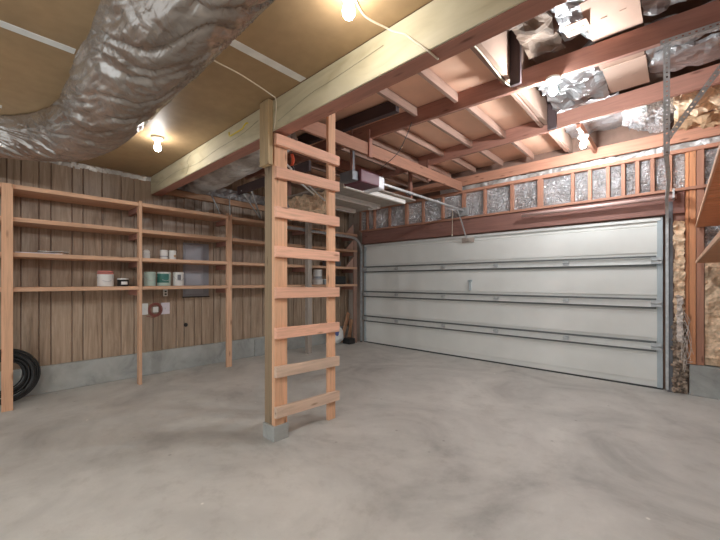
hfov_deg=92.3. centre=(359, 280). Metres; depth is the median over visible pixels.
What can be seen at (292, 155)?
clamp
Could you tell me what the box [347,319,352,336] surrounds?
board
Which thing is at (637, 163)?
stud
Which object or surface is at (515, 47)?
strut
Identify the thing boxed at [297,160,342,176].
joist
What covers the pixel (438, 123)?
joist
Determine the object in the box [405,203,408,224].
stud
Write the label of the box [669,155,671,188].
stud
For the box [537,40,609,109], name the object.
insulation
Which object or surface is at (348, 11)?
ceiling lamp
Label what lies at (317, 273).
container
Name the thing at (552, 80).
ceiling lamp
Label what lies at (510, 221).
header beam
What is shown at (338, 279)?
storage box
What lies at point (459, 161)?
joist
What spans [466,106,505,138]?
joist
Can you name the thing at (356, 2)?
cable
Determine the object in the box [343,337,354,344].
box
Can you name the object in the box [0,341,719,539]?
floor
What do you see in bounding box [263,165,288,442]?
support post
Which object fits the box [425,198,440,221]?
insulation
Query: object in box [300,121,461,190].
ceiling beam
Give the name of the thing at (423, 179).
joist
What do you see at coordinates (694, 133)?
board
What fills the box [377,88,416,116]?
joist
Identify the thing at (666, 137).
door track
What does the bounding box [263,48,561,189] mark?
ceiling
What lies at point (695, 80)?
ceiling beam
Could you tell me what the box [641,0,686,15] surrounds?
insulation
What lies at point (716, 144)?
wall plate
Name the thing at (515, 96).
joist
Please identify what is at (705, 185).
wall plate
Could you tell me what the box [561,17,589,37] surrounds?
cardboard sheet
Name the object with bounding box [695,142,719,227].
wall shelf
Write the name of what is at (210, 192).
rod
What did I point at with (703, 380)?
wall
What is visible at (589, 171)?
stud
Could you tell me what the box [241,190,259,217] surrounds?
rod
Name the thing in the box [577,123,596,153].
joist
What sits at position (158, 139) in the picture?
ceiling lamp
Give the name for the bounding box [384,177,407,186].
joist
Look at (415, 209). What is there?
insulation
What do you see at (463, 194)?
stud
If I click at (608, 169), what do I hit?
stud
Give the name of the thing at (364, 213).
insulation
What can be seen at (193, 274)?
breaker panel
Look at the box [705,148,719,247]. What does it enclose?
insulation
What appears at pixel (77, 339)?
wall
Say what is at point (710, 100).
fibreglass batt
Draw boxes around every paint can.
[144,272,155,285]
[157,272,170,285]
[173,272,183,285]
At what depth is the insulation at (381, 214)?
7.26 m
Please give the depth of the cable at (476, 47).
3.03 m
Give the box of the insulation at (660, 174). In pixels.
[655,158,665,190]
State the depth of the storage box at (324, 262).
7.23 m
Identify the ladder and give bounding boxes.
[272,113,339,425]
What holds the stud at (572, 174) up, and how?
attached to the wall at (703, 380)
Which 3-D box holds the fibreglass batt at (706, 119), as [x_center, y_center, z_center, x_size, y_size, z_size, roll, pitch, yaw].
[3.875,-1.790,3.751,0.727,0.160,0.395,0,0,43]
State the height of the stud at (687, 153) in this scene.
2.498 m
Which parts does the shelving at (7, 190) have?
post, post, post, post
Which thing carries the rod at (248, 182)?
attached to the shelving at (7, 190)
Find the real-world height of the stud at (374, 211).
0.415 m
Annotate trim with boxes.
[476,30,572,153]
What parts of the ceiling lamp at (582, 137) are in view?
bulb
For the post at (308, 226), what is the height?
2.600 m
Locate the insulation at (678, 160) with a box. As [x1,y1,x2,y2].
[673,154,684,188]
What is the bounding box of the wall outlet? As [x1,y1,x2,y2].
[163,289,167,295]
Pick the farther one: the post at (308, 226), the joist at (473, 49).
the post at (308, 226)
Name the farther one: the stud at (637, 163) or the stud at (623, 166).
the stud at (623, 166)
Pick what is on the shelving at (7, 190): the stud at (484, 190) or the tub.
the tub
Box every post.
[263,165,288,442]
[305,222,311,353]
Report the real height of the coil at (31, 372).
0.582 m
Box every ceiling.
[0,0,431,176]
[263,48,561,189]
[533,0,719,98]
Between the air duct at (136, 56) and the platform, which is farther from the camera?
the platform
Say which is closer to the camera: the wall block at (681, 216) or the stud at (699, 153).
the stud at (699, 153)
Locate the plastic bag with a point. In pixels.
(339, 336)
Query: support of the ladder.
attached to the support post at (272, 433)
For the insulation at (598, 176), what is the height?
0.405 m
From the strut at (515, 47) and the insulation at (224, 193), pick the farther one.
the insulation at (224, 193)
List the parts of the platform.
hanger post, rail, hanger post, rail, cross rail, rail, hanger post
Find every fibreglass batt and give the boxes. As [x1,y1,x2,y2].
[672,109,719,130]
[673,84,719,119]
[705,263,719,366]
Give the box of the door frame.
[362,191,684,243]
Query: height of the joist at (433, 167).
0.090 m
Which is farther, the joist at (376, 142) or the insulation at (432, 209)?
the insulation at (432, 209)
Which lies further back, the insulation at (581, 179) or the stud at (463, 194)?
the stud at (463, 194)
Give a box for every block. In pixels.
[367,129,371,158]
[426,158,430,181]
[673,213,684,224]
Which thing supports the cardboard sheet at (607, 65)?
on the cardboard sheet at (634, 72)
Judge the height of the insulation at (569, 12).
0.163 m
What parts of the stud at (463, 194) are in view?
rail bracket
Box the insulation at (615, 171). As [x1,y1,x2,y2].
[611,166,620,196]
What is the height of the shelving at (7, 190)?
2.572 m
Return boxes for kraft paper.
[672,221,685,322]
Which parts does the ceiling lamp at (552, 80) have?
bulb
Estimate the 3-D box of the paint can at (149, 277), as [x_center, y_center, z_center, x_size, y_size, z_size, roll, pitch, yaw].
[-2.862,-0.029,4.713,0.147,0.192,0.146,0,0,-1]
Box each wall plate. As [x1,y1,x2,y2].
[360,184,706,231]
[361,136,719,211]
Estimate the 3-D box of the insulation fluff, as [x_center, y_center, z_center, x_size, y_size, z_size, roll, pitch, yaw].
[3.788,0.445,4.100,0.075,0.563,0.066,0,0,43]
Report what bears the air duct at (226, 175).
attached to the ceiling beam at (344, 165)
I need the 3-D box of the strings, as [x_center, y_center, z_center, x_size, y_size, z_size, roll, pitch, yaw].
[3.828,0.710,4.053,0.119,0.722,0.035,0,0,43]
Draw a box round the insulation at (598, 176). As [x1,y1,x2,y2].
[592,168,605,199]
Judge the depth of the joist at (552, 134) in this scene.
4.50 m
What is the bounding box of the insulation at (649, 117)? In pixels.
[622,97,675,133]
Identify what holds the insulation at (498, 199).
in the wall at (703, 380)
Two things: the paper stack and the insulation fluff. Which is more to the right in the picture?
the insulation fluff
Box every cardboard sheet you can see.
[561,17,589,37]
[579,0,642,41]
[599,51,644,70]
[602,55,649,92]
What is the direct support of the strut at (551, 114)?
attached to the ceiling at (579, 41)
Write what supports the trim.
attached to the wall at (703, 380)
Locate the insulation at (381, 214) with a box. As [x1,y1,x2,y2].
[376,208,387,227]
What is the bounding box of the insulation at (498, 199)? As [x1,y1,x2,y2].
[487,186,509,213]
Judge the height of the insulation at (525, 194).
0.405 m
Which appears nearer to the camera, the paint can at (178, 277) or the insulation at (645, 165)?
the insulation at (645, 165)
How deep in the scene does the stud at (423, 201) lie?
6.55 m
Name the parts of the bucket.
lid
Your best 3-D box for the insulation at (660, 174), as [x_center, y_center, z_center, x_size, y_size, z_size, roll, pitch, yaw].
[3.721,-1.315,4.274,0.111,0.405,0.061,0,0,43]
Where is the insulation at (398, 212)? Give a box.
[391,205,404,225]
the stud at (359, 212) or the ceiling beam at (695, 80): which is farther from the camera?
the stud at (359, 212)
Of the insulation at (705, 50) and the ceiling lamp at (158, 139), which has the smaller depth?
the insulation at (705, 50)
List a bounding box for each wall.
[0,157,348,398]
[349,108,719,399]
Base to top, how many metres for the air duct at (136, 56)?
0.476 m
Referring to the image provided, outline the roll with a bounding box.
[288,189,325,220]
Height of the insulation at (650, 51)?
0.098 m
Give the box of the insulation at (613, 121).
[557,91,622,137]
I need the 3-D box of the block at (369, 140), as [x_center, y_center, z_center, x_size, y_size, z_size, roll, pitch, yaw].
[0.120,-1.690,4.269,0.040,0.340,0.060,0,0,43]
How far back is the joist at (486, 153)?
5.17 m
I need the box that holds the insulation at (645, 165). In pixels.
[640,160,649,192]
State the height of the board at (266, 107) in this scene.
0.535 m
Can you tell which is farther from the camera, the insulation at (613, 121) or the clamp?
the insulation at (613, 121)
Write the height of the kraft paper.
1.220 m
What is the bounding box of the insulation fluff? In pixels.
[676,295,683,342]
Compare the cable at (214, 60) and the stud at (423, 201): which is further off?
the stud at (423, 201)
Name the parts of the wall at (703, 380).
panel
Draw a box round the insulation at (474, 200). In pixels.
[466,191,482,215]
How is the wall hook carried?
attached to the ceiling beam at (446, 28)
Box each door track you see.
[287,226,361,341]
[660,21,719,391]
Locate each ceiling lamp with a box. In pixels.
[151,135,163,151]
[342,0,354,20]
[545,74,560,95]
[577,133,588,147]
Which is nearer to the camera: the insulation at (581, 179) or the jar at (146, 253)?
the jar at (146, 253)
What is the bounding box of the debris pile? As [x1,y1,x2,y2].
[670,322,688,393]
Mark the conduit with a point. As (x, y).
(288, 166)
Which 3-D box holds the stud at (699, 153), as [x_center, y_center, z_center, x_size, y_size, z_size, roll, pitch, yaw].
[3.981,-0.274,4.049,0.065,2.498,0.110,0,0,43]
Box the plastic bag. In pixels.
[335,327,343,343]
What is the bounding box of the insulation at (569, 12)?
[550,0,591,40]
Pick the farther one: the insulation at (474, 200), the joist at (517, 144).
the insulation at (474, 200)
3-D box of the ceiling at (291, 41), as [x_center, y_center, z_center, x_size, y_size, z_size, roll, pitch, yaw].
[-2.134,-1.522,1.300,6.300,0.077,4.220,0,0,43]
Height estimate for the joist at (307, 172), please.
0.090 m
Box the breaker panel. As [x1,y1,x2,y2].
[182,242,209,297]
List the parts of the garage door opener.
rail, door arm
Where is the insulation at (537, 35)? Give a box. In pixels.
[509,11,564,58]
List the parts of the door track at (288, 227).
horizontal rail, curved rail, vertical rail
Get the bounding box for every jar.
[143,250,149,257]
[160,250,167,258]
[169,250,175,258]
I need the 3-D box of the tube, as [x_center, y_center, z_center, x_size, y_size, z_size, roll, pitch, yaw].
[3.091,-0.995,4.659,1.730,0.049,0.050,0,0,43]
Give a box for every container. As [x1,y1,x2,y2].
[312,278,322,283]
[313,269,321,277]
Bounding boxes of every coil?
[0,349,40,404]
[147,303,162,316]
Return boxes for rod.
[210,192,220,213]
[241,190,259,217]
[248,182,261,218]
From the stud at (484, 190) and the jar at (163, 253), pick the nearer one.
the jar at (163, 253)
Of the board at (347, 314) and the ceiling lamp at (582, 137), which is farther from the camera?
the board at (347, 314)
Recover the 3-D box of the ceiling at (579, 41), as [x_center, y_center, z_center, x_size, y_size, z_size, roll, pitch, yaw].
[2.387,-2.350,2.914,1.840,0.060,4.280,0,0,43]
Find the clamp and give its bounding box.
[290,154,294,169]
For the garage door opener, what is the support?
hanging from the ceiling beam at (317, 129)
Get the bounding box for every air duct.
[0,0,274,161]
[185,132,297,193]
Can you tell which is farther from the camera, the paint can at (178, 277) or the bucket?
the paint can at (178, 277)
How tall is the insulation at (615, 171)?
0.405 m
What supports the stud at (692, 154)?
attached to the wall at (703, 380)
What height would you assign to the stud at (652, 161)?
0.415 m
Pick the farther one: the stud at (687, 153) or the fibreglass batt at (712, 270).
the stud at (687, 153)
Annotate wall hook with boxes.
[228,122,247,136]
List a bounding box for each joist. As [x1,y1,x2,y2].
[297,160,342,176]
[306,172,339,181]
[340,148,395,170]
[365,138,417,163]
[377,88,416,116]
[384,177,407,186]
[394,129,443,156]
[403,172,428,182]
[417,68,457,102]
[427,118,471,148]
[431,165,450,177]
[451,158,475,172]
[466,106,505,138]
[470,47,507,85]
[479,150,502,166]
[510,93,543,127]
[511,141,533,159]
[548,132,567,151]
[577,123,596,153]
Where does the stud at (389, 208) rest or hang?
attached to the wall at (703, 380)
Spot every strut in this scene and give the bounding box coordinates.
[510,30,521,87]
[547,102,556,129]
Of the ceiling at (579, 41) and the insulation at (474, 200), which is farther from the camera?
the insulation at (474, 200)
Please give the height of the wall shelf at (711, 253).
0.088 m
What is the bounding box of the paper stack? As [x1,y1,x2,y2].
[18,250,68,253]
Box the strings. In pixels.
[681,311,693,371]
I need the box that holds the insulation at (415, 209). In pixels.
[408,202,421,223]
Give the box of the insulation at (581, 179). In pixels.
[575,172,587,201]
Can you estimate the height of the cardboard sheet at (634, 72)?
0.011 m
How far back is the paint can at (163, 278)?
4.77 m
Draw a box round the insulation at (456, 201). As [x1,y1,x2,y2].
[445,194,461,218]
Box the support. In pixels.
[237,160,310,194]
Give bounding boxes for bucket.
[97,271,113,285]
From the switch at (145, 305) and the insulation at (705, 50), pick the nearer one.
the insulation at (705, 50)
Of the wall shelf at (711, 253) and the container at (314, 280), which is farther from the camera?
the container at (314, 280)
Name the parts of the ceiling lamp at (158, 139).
bulb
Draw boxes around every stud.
[359,212,360,230]
[366,211,368,229]
[373,210,375,228]
[388,207,391,226]
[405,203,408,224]
[422,200,424,221]
[441,197,444,219]
[459,193,468,216]
[483,189,486,213]
[510,184,514,210]
[537,179,543,206]
[571,173,574,201]
[588,170,591,199]
[606,166,610,197]
[621,164,625,195]
[635,161,639,193]
[650,158,654,191]
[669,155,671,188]
[685,152,688,362]
[689,151,695,364]
[696,149,703,364]
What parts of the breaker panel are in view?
door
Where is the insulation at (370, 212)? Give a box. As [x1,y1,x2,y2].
[369,211,372,228]
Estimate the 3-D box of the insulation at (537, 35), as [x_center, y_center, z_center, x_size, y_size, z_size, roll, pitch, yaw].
[1.121,-2.003,2.477,0.297,0.153,1.578,0,0,43]
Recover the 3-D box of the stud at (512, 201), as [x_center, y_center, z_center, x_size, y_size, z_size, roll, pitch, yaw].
[2.418,-1.315,5.476,0.050,0.415,0.090,0,0,43]
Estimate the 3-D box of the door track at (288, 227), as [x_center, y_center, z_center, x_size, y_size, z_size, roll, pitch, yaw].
[-0.719,-0.260,6.803,0.070,3.200,2.230,0,0,43]
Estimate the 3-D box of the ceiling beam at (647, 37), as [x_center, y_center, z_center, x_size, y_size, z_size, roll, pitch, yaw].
[0.438,-1.840,4.023,6.202,0.170,0.045,0,0,39]
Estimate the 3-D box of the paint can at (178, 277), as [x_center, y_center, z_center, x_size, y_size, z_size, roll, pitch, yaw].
[-2.615,-0.029,4.981,0.147,0.192,0.147,0,0,-2]
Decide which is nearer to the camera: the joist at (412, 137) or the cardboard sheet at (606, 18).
the cardboard sheet at (606, 18)
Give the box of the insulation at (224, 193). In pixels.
[177,185,289,207]
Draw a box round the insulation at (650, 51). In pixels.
[644,0,719,55]
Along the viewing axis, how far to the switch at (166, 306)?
5.13 m
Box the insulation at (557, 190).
[543,175,570,205]
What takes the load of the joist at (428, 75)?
attached to the ceiling at (463, 71)
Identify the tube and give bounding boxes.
[521,194,676,216]
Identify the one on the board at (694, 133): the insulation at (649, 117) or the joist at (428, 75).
the insulation at (649, 117)
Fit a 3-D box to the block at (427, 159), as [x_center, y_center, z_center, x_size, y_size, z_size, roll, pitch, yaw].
[1.042,-1.690,5.269,0.040,0.340,0.060,0,0,43]
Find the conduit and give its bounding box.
[287,164,325,200]
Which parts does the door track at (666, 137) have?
horizontal rail, curved rail, vertical rail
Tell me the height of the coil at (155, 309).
0.213 m
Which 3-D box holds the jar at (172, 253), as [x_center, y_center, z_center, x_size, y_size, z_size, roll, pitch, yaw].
[-2.669,-0.367,4.925,0.100,0.132,0.100,0,0,43]
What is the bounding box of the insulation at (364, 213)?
[362,212,365,229]
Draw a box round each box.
[323,261,340,265]
[335,276,345,283]
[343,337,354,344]
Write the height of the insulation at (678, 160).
0.410 m
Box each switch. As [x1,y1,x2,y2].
[142,303,147,314]
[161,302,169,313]
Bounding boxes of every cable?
[214,60,276,128]
[355,0,438,59]
[381,122,411,167]
[474,46,545,88]
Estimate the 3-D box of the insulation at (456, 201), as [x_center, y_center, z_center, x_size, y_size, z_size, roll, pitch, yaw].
[1.673,-1.315,6.166,0.358,0.405,0.073,0,0,43]
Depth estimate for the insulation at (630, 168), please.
4.47 m
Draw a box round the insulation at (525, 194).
[514,181,536,209]
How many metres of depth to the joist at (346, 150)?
5.25 m
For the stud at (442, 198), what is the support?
attached to the wall at (703, 380)
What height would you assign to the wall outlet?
0.100 m
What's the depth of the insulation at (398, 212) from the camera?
6.99 m
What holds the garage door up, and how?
in the wall at (703, 380)
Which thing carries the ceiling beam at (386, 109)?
attached to the ceiling at (463, 71)
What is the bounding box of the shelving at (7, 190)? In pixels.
[0,182,356,412]
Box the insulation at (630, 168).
[626,163,634,194]
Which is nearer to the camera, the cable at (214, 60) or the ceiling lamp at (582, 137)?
the cable at (214, 60)
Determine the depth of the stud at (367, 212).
7.51 m
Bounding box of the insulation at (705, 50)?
[646,32,719,72]
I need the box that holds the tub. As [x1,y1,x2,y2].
[117,278,128,285]
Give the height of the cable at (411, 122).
0.524 m
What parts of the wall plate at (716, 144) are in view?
foil strip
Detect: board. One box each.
[260,99,272,167]
[341,312,349,341]
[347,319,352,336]
[392,125,719,196]
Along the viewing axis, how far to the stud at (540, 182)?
5.17 m
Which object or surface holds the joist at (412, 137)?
attached to the ceiling at (463, 71)
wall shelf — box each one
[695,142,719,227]
[695,231,719,262]
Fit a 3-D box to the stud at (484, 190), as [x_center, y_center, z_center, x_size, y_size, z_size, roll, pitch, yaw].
[2.096,-1.315,5.772,0.040,0.415,0.090,0,0,43]
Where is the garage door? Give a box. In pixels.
[362,217,662,389]
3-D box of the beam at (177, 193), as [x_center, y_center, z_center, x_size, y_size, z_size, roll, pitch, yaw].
[-1.997,-1.320,6.037,0.050,0.090,2.630,0,0,43]
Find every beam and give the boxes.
[151,0,568,195]
[165,190,264,210]
[245,0,719,178]
[289,151,381,176]
[297,101,398,144]
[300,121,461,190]
[376,63,719,178]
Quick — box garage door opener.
[340,151,466,238]
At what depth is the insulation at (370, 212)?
7.47 m
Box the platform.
[287,130,415,212]

